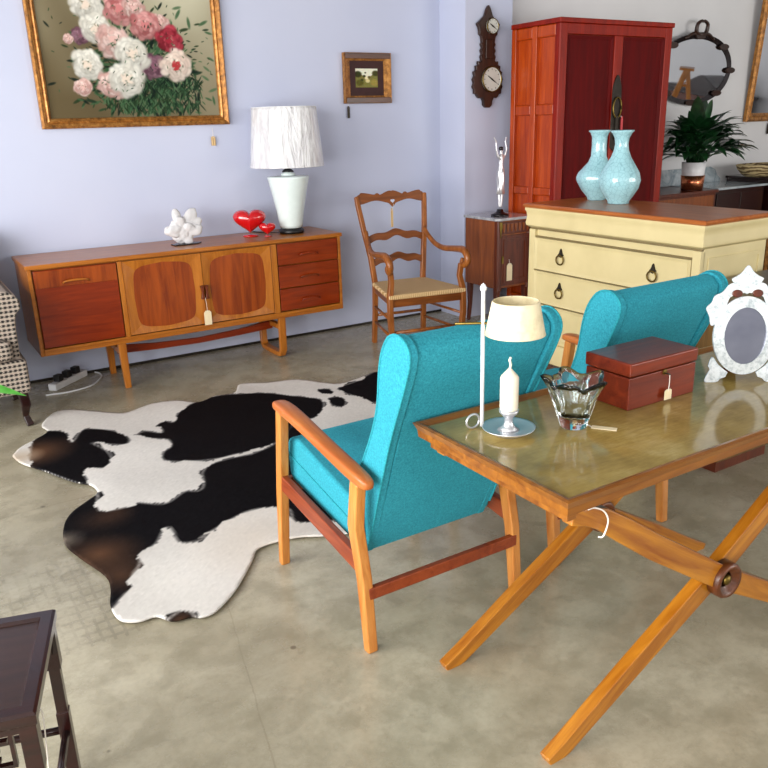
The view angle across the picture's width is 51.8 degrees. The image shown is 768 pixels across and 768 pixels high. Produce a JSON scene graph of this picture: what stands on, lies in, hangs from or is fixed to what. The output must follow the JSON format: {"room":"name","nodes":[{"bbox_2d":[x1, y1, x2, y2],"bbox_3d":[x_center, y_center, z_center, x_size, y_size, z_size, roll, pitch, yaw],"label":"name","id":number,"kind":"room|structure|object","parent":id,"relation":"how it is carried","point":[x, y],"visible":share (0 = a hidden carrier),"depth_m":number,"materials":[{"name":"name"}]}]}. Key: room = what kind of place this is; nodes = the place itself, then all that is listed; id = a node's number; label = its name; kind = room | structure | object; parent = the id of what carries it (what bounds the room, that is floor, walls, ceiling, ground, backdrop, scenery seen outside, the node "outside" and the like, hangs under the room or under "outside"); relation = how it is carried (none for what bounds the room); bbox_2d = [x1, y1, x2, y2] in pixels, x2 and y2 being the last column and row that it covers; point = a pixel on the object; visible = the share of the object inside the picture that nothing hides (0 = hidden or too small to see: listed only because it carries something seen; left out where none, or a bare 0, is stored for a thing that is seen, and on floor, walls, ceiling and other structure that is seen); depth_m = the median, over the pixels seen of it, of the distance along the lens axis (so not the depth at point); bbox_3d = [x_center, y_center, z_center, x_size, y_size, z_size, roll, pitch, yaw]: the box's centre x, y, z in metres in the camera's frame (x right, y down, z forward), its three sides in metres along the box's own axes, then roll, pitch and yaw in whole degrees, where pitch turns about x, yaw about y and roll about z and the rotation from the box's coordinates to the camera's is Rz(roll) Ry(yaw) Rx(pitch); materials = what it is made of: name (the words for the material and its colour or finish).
{"room":"antique furniture shop","nodes":[
{"label":"antique furniture shop","id":0,"kind":"room"},
{"bbox_2d":[0,270,767,767],"bbox_3d":[2.744,0.579,3.194,13.000,0.060,9.370,-13,21,-30],"label":"floor","id":1,"kind":"structure","parent":0,"point":[282,675],"depth_m":2.55,"materials":[{"name":"concrete"}]},
{"bbox_2d":[0,385,25,395],"bbox_3d":[-1.915,0.380,2.686,0.884,0.901,1.044,7,20,25],"label":"floor plant","id":2,"kind":"object","parent":1,"relation":"on","point":[3,389],"visible":1,"depth_m":2.83,"materials":[{"name":"green plant"}]},
{"bbox_2d":[0,280,33,425],"bbox_3d":[-2.522,-0.278,4.516,0.781,1.049,0.826,-13,21,-30],"label":"armchair","id":3,"kind":"object","parent":1,"relation":"on","point":[14,374],"visible":0.97,"depth_m":4.40,"materials":[{"name":"fabric"}]},
{"bbox_2d":[0,340,12,362],"bbox_3d":[-2.434,-0.189,4.419,0.600,0.120,0.530,-13,21,-30],"label":"cushion","id":4,"kind":"object","parent":3,"relation":"on","point":[6,346],"depth_m":4.34,"materials":[{"name":"fabric"}]},
{"bbox_2d":[0,609,80,767],"bbox_3d":[-0.968,0.865,1.772,0.470,0.500,0.380,-7,19,-15],"label":"side table","id":5,"kind":"object","parent":1,"relation":"on","point":[29,643],"visible":1,"depth_m":1.75,"materials":[{"name":"brown wood"}]},
{"bbox_2d":[40,707,48,767],"bbox_3d":[-0.731,0.796,1.712,0.018,0.256,0.006,2,19,12],"label":"loop","id":6,"kind":"object","parent":5,"relation":"hanging from","point":[40,707],"visible":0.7,"depth_m":1.70,"materials":[{"name":"white"}]},
{"bbox_2d":[48,366,86,390],"bbox_3d":[-2.118,-0.050,5.293,0.060,0.090,0.340,3,19,15],"label":"power strip","id":7,"kind":"object","parent":1,"relation":"on","point":[75,373],"visible":1,"depth_m":5.26,"materials":[{"name":"white plastic"}]},
{"bbox_2d":[46,371,102,395],"bbox_3d":[-2.008,0.001,5.255,0.174,0.010,0.510,4,19,17],"label":"cable","id":8,"kind":"object","parent":1,"relation":"on","point":[100,378],"visible":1,"depth_m":5.15,"materials":[{"name":"white plastic"}]},
{"bbox_2d":[11,226,342,387],"bbox_3d":[-1.325,-0.544,5.493,2.130,0.859,0.537,-13,21,-30],"label":"sideboard","id":9,"kind":"object","parent":1,"relation":"on","point":[110,297],"visible":1,"depth_m":5.19,"materials":[{"name":"brown wood"}]},
{"bbox_2d":[164,208,202,245],"bbox_3d":[-1.344,-1.057,5.295,0.268,0.240,0.110,-13,21,-30],"label":"ornament","id":10,"kind":"object","parent":9,"relation":"on","point":[182,230],"visible":1,"depth_m":5.28,"materials":[{"name":"white ceramic"}]},
{"bbox_2d":[204,298,211,324],"bbox_3d":[-1.179,-0.486,5.276,0.050,0.185,0.004,-13,21,-30],"label":"price tag","id":11,"kind":"object","parent":9,"relation":"hanging from","point":[207,314],"visible":1,"depth_m":5.29,"materials":[{"name":"beige paper"}]},
{"bbox_2d":[233,209,265,236],"bbox_3d":[-0.952,-1.144,5.604,0.233,0.187,0.175,-5,19,-9],"label":"heart ornament","id":12,"kind":"object","parent":9,"relation":"on","point":[251,220],"visible":0.99,"depth_m":5.54,"materials":[{"name":"red glass"}]},
{"bbox_2d":[259,222,275,236],"bbox_3d":[-0.824,-1.093,5.587,0.118,0.095,0.089,-5,19,-9],"label":"heart ornament","id":13,"kind":"object","parent":9,"relation":"on","point":[267,228],"visible":1,"depth_m":5.55,"materials":[{"name":"red glass"}]},
{"bbox_2d":[250,106,323,233],"bbox_3d":[-0.684,-1.514,5.621,0.526,0.866,0.527,-13,21,-30],"label":"table lamp","id":14,"kind":"object","parent":9,"relation":"on","point":[282,137],"visible":1,"depth_m":5.39,"materials":[{"name":"white fabric"}]},
{"bbox_2d":[282,168,293,171],"bbox_3d":[-0.687,-1.589,5.596,0.090,0.175,0.090,-13,21,-30],"label":"socket","id":15,"kind":"object","parent":14,"relation":"attached to","point":[285,170],"depth_m":5.59,"materials":[{"name":"black plastic"}]},
{"bbox_2d":[13,372,377,622],"bbox_3d":[-0.596,0.327,4.124,2.294,0.020,2.516,-13,21,-30],"label":"cowhide rug","id":16,"kind":"object","parent":1,"relation":"on","point":[184,503],"visible":0.73,"depth_m":3.70,"materials":[{"name":"white fur"}]},
{"bbox_2d":[354,189,470,342],"bbox_3d":[0.191,-0.811,5.747,0.643,1.124,0.712,-9,20,-20],"label":"armchair","id":17,"kind":"object","parent":1,"relation":"on","point":[422,290],"visible":0.97,"depth_m":5.78,"materials":[{"name":"brown wood"}]},
{"bbox_2d":[391,204,393,226],"bbox_3d":[0.064,-1.249,5.854,0.020,0.170,0.022,-13,21,-30],"label":"price tag","id":18,"kind":"object","parent":17,"relation":"hanging from","point":[393,204],"visible":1,"depth_m":5.87,"materials":[{"name":"beige paper"}]},
{"bbox_2d":[272,305,562,653],"bbox_3d":[0.079,0.232,2.687,0.662,1.071,0.870,-13,21,-30],"label":"armchair","id":19,"kind":"object","parent":1,"relation":"on","point":[383,483],"visible":0.71,"depth_m":2.46,"materials":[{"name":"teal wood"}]},
{"bbox_2d":[464,211,530,319],"bbox_3d":[0.932,-0.943,6.475,0.374,0.873,0.434,-13,21,-30],"label":"nightstand","id":20,"kind":"object","parent":1,"relation":"on","point":[492,242],"visible":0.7,"depth_m":6.28,"materials":[{"name":"brown wood"}]},
{"bbox_2d":[491,136,508,216],"bbox_3d":[0.913,-1.625,6.194,0.146,0.600,0.144,-13,21,-30],"label":"figurine","id":21,"kind":"object","parent":20,"relation":"on","point":[500,178],"visible":1,"depth_m":6.18,"materials":[{"name":"white ceramic"}]},
{"bbox_2d":[506,261,511,280],"bbox_3d":[0.993,-0.903,6.255,0.055,0.170,0.004,-13,21,-30],"label":"price tag","id":22,"kind":"object","parent":20,"relation":"hanging from","point":[509,266],"visible":1,"depth_m":6.26,"materials":[{"name":"beige paper"}]},
{"bbox_2d":[412,345,767,764],"bbox_3d":[0.878,0.431,2.473,1.474,0.814,0.612,-13,21,-30],"label":"table","id":23,"kind":"object","parent":1,"relation":"on","point":[565,473],"visible":0.92,"depth_m":2.14,"materials":[{"name":"brown wood"}]},
{"bbox_2d":[455,283,545,438],"bbox_3d":[0.316,-0.060,2.094,0.225,0.409,0.160,-6,19,-13],"label":"candle lamp","id":24,"kind":"object","parent":23,"relation":"on","point":[511,318],"visible":0.99,"depth_m":2.07,"materials":[{"name":"silver metal"}]},
{"bbox_2d":[482,417,535,438],"bbox_3d":[0.339,0.124,2.155,0.146,0.019,0.146,-13,21,-30],"label":"lamp base","id":25,"kind":"object","parent":24,"relation":"on","point":[519,427],"depth_m":2.15,"materials":[{"name":"silver metal"}]},
{"bbox_2d":[500,357,518,411],"bbox_3d":[0.336,-0.002,2.113,0.050,0.148,0.050,-13,21,-30],"label":"candle","id":26,"kind":"object","parent":24,"relation":"on","point":[509,380],"visible":1,"depth_m":2.10,"materials":[{"name":"beige wax"}]},
{"bbox_2d":[540,366,607,430],"bbox_3d":[0.527,0.047,2.163,0.179,0.149,0.182,-13,21,-30],"label":"glass bowl","id":27,"kind":"object","parent":23,"relation":"on","point":[574,395],"visible":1,"depth_m":2.13,"materials":[{"name":"clear glass"}]},
{"bbox_2d":[588,507,608,537],"bbox_3d":[0.499,0.324,1.853,0.072,0.095,0.012,-13,21,-30],"label":"loop","id":28,"kind":"object","parent":23,"relation":"hanging from","point":[606,514],"visible":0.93,"depth_m":1.86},
{"bbox_2d":[588,425,616,430],"bbox_3d":[0.591,0.119,2.170,0.095,0.002,0.024,6,20,22],"label":"price tag","id":29,"kind":"object","parent":23,"relation":"on","point":[592,426],"visible":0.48,"depth_m":2.16,"materials":[{"name":"beige paper"}]},
{"bbox_2d":[586,336,697,410],"bbox_3d":[0.786,-0.035,2.397,0.296,0.142,0.196,-13,21,-30],"label":"wooden box","id":30,"kind":"object","parent":23,"relation":"on","point":[636,372],"visible":0.97,"depth_m":2.33,"materials":[{"name":"brown wood"}]},
{"bbox_2d":[664,375,671,399],"bbox_3d":[0.844,0.006,2.334,0.030,0.084,0.010,-13,21,-30],"label":"price tag","id":31,"kind":"object","parent":30,"relation":"hanging from","point":[667,395],"visible":1,"depth_m":2.34,"materials":[{"name":"beige paper"}]},
{"bbox_2d":[704,265,767,381],"bbox_3d":[1.131,-0.195,2.502,0.241,0.366,0.116,0,18,4],"label":"mirror","id":32,"kind":"object","parent":23,"relation":"on","point":[740,329],"visible":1,"depth_m":2.47,"materials":[{"name":"mirror glass"},{"name":"white marble"}]},
{"bbox_2d":[507,17,674,295],"bbox_3d":[1.690,-1.738,6.554,1.239,2.288,0.564,-13,21,-30],"label":"armoire","id":33,"kind":"object","parent":1,"relation":"on","point":[571,77],"visible":0.7,"depth_m":6.13,"materials":[{"name":"red paint"}]},
{"bbox_2d":[536,270,727,545],"bbox_3d":[0.764,0.060,3.143,0.662,1.071,0.870,-13,21,-30],"label":"armchair","id":34,"kind":"object","parent":1,"relation":"on","point":[674,310],"visible":0.34,"depth_m":2.69,"materials":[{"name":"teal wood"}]},
{"bbox_2d":[523,197,767,366],"bbox_3d":[1.475,-0.491,4.697,0.574,1.100,1.328,-13,21,-30],"label":"dresser","id":35,"kind":"object","parent":1,"relation":"on","point":[579,248],"visible":0.37,"depth_m":4.39,"materials":[{"name":"beige wood"}]},
{"bbox_2d":[576,130,610,200],"bbox_3d":[1.334,-1.362,4.921,0.253,0.420,0.253,12,23,36],"label":"vase","id":36,"kind":"object","parent":35,"relation":"on","point":[587,178],"visible":0.87,"depth_m":4.86,"materials":[{"name":"blue ceramic"}]},
{"bbox_2d":[598,130,640,204],"bbox_3d":[1.397,-1.282,4.673,0.248,0.420,0.248,-13,21,-30],"label":"vase","id":37,"kind":"object","parent":35,"relation":"on","point":[619,180],"visible":1,"depth_m":4.61,"materials":[{"name":"blue ceramic"}]},
{"bbox_2d":[659,186,718,206],"bbox_3d":[2.617,-1.429,7.755,1.170,0.895,0.580,-13,21,-30],"label":"chest","id":38,"kind":"object","parent":1,"relation":"on","point":[670,194],"visible":0.15,"depth_m":7.54,"materials":[{"name":"brown wood"}]},
{"bbox_2d":[662,96,758,190],"bbox_3d":[3.048,-2.277,7.486,1.128,0.858,0.902,-5,19,-10],"label":"potted plant","id":39,"kind":"object","parent":38,"relation":"on","point":[693,134],"visible":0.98,"depth_m":7.39,"materials":[{"name":"green plant"}]},
{"bbox_2d":[660,167,767,209],"bbox_3d":[3.316,-1.671,8.162,1.150,1.060,0.560,-13,21,-30],"label":"washstand","id":40,"kind":"object","parent":1,"relation":"on","point":[731,194],"visible":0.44,"depth_m":8.04,"materials":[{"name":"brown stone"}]},
{"bbox_2d":[695,270,767,472],"bbox_3d":[2.016,-0.140,4.062,1.440,0.800,0.450,-13,21,-30],"label":"desk","id":41,"kind":"object","parent":1,"relation":"on","point":[705,340],"visible":0.04,"depth_m":3.73,"materials":[{"name":"brown wood"}]},
{"bbox_2d":[725,174,767,269],"bbox_3d":[4.319,-1.827,8.708,1.110,0.955,0.580,-13,21,-30],"label":"base cabinet","id":42,"kind":"object","parent":1,"relation":"on","point":[739,177],"visible":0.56,"depth_m":8.29,"materials":[{"name":"brown wood"}]},
{"bbox_2d":[736,162,767,176],"bbox_3d":[3.941,-2.237,8.259,0.680,0.128,0.380,-13,21,-30],"label":"woven basket","id":43,"kind":"object","parent":42,"relation":"on","point":[759,169],"visible":1,"depth_m":8.09,"materials":[{"name":"wicker"}]},
{"bbox_2d":[0,0,767,380],"bbox_3d":[0.239,-2.183,6.419,12.800,3.300,0.100,-13,21,-30],"label":"wall","id":44,"kind":"structure","parent":0,"point":[77,188],"depth_m":5.79,"materials":[{"name":"paint"}]},
{"bbox_2d":[22,0,229,128],"bbox_3d":[-1.627,-2.168,5.107,1.240,0.960,0.042,-13,21,-30],"label":"flower painting","id":45,"kind":"object","parent":44,"relation":"attached to","point":[96,63],"visible":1,"depth_m":5.13,"materials":[{"name":"paint"}]},
{"bbox_2d":[211,129,215,145],"bbox_3d":[-1.199,-1.734,5.539,0.032,0.120,0.004,-13,21,-30],"label":"price tag","id":46,"kind":"object","parent":45,"relation":"hanging from","point":[213,140],"visible":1,"depth_m":5.55,"materials":[{"name":"beige paper"}]},
{"bbox_2d":[30,309,441,383],"bbox_3d":[-2.301,-0.029,5.361,6.630,0.018,0.006,-13,21,-30],"label":"baseboard","id":47,"kind":"structure","parent":44,"relation":"attached to","point":[438,310],"depth_m":6.03,"materials":[{"name":"painted wood"}]},
{"bbox_2d":[342,52,391,103],"bbox_3d":[-0.127,-2.336,6.037,0.410,0.360,0.043,-13,21,-30],"label":"picture","id":48,"kind":"object","parent":44,"relation":"attached to","point":[366,76],"visible":1,"depth_m":6.04,"materials":[{"name":"brown wood"}]},
{"bbox_2d":[347,105,349,117],"bbox_3d":[-0.271,-2.085,6.038,0.022,0.100,0.004,-13,21,-30],"label":"price tag","id":49,"kind":"object","parent":48,"relation":"hanging from","point":[348,107],"visible":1,"depth_m":6.04,"materials":[{"name":"grey paper"}]},
{"bbox_2d":[355,68,377,86],"bbox_3d":[-0.134,-2.342,6.048,0.200,0.135,0.001,-13,21,-30],"label":"print","id":50,"kind":"object","parent":48,"relation":"attached to","point":[364,77],"depth_m":6.05},
{"bbox_2d":[660,167,719,186],"bbox_3d":[3.146,-2.161,8.225,1.110,0.160,0.020,-13,21,-30],"label":"backsplash","id":51,"kind":"structure","parent":44,"relation":"attached to","point":[668,177],"depth_m":8.13,"materials":[{"name":"grey stone"}]},
{"bbox_2d":[667,19,734,105],"bbox_3d":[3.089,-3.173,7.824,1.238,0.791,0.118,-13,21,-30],"label":"oval mirror","id":52,"kind":"object","parent":44,"relation":"attached to","point":[700,63],"visible":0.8,"depth_m":7.87,"materials":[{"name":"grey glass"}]},
{"bbox_2d":[743,0,767,121],"bbox_3d":[4.412,-3.543,8.569,1.240,1.299,0.139,-13,21,-30],"label":"gilt mirror","id":53,"kind":"object","parent":44,"relation":"attached to","point":[756,107],"visible":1,"depth_m":8.40,"materials":[{"name":"gold glass"}]},
{"bbox_2d":[439,0,512,316],"bbox_3d":[0.746,-2.216,6.472,0.465,3.300,0.335,-13,21,-30],"label":"wall pillar","id":54,"kind":"structure","parent":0,"point":[469,161],"depth_m":6.38,"materials":[{"name":"paint"}]},
{"bbox_2d":[471,5,502,107],"bbox_3d":[0.814,-2.553,6.173,0.298,0.743,0.048,-13,21,-30],"label":"wall clock","id":55,"kind":"object","parent":54,"relation":"attached to","point":[487,79],"depth_m":6.17,"materials":[{"name":"brown wood"}]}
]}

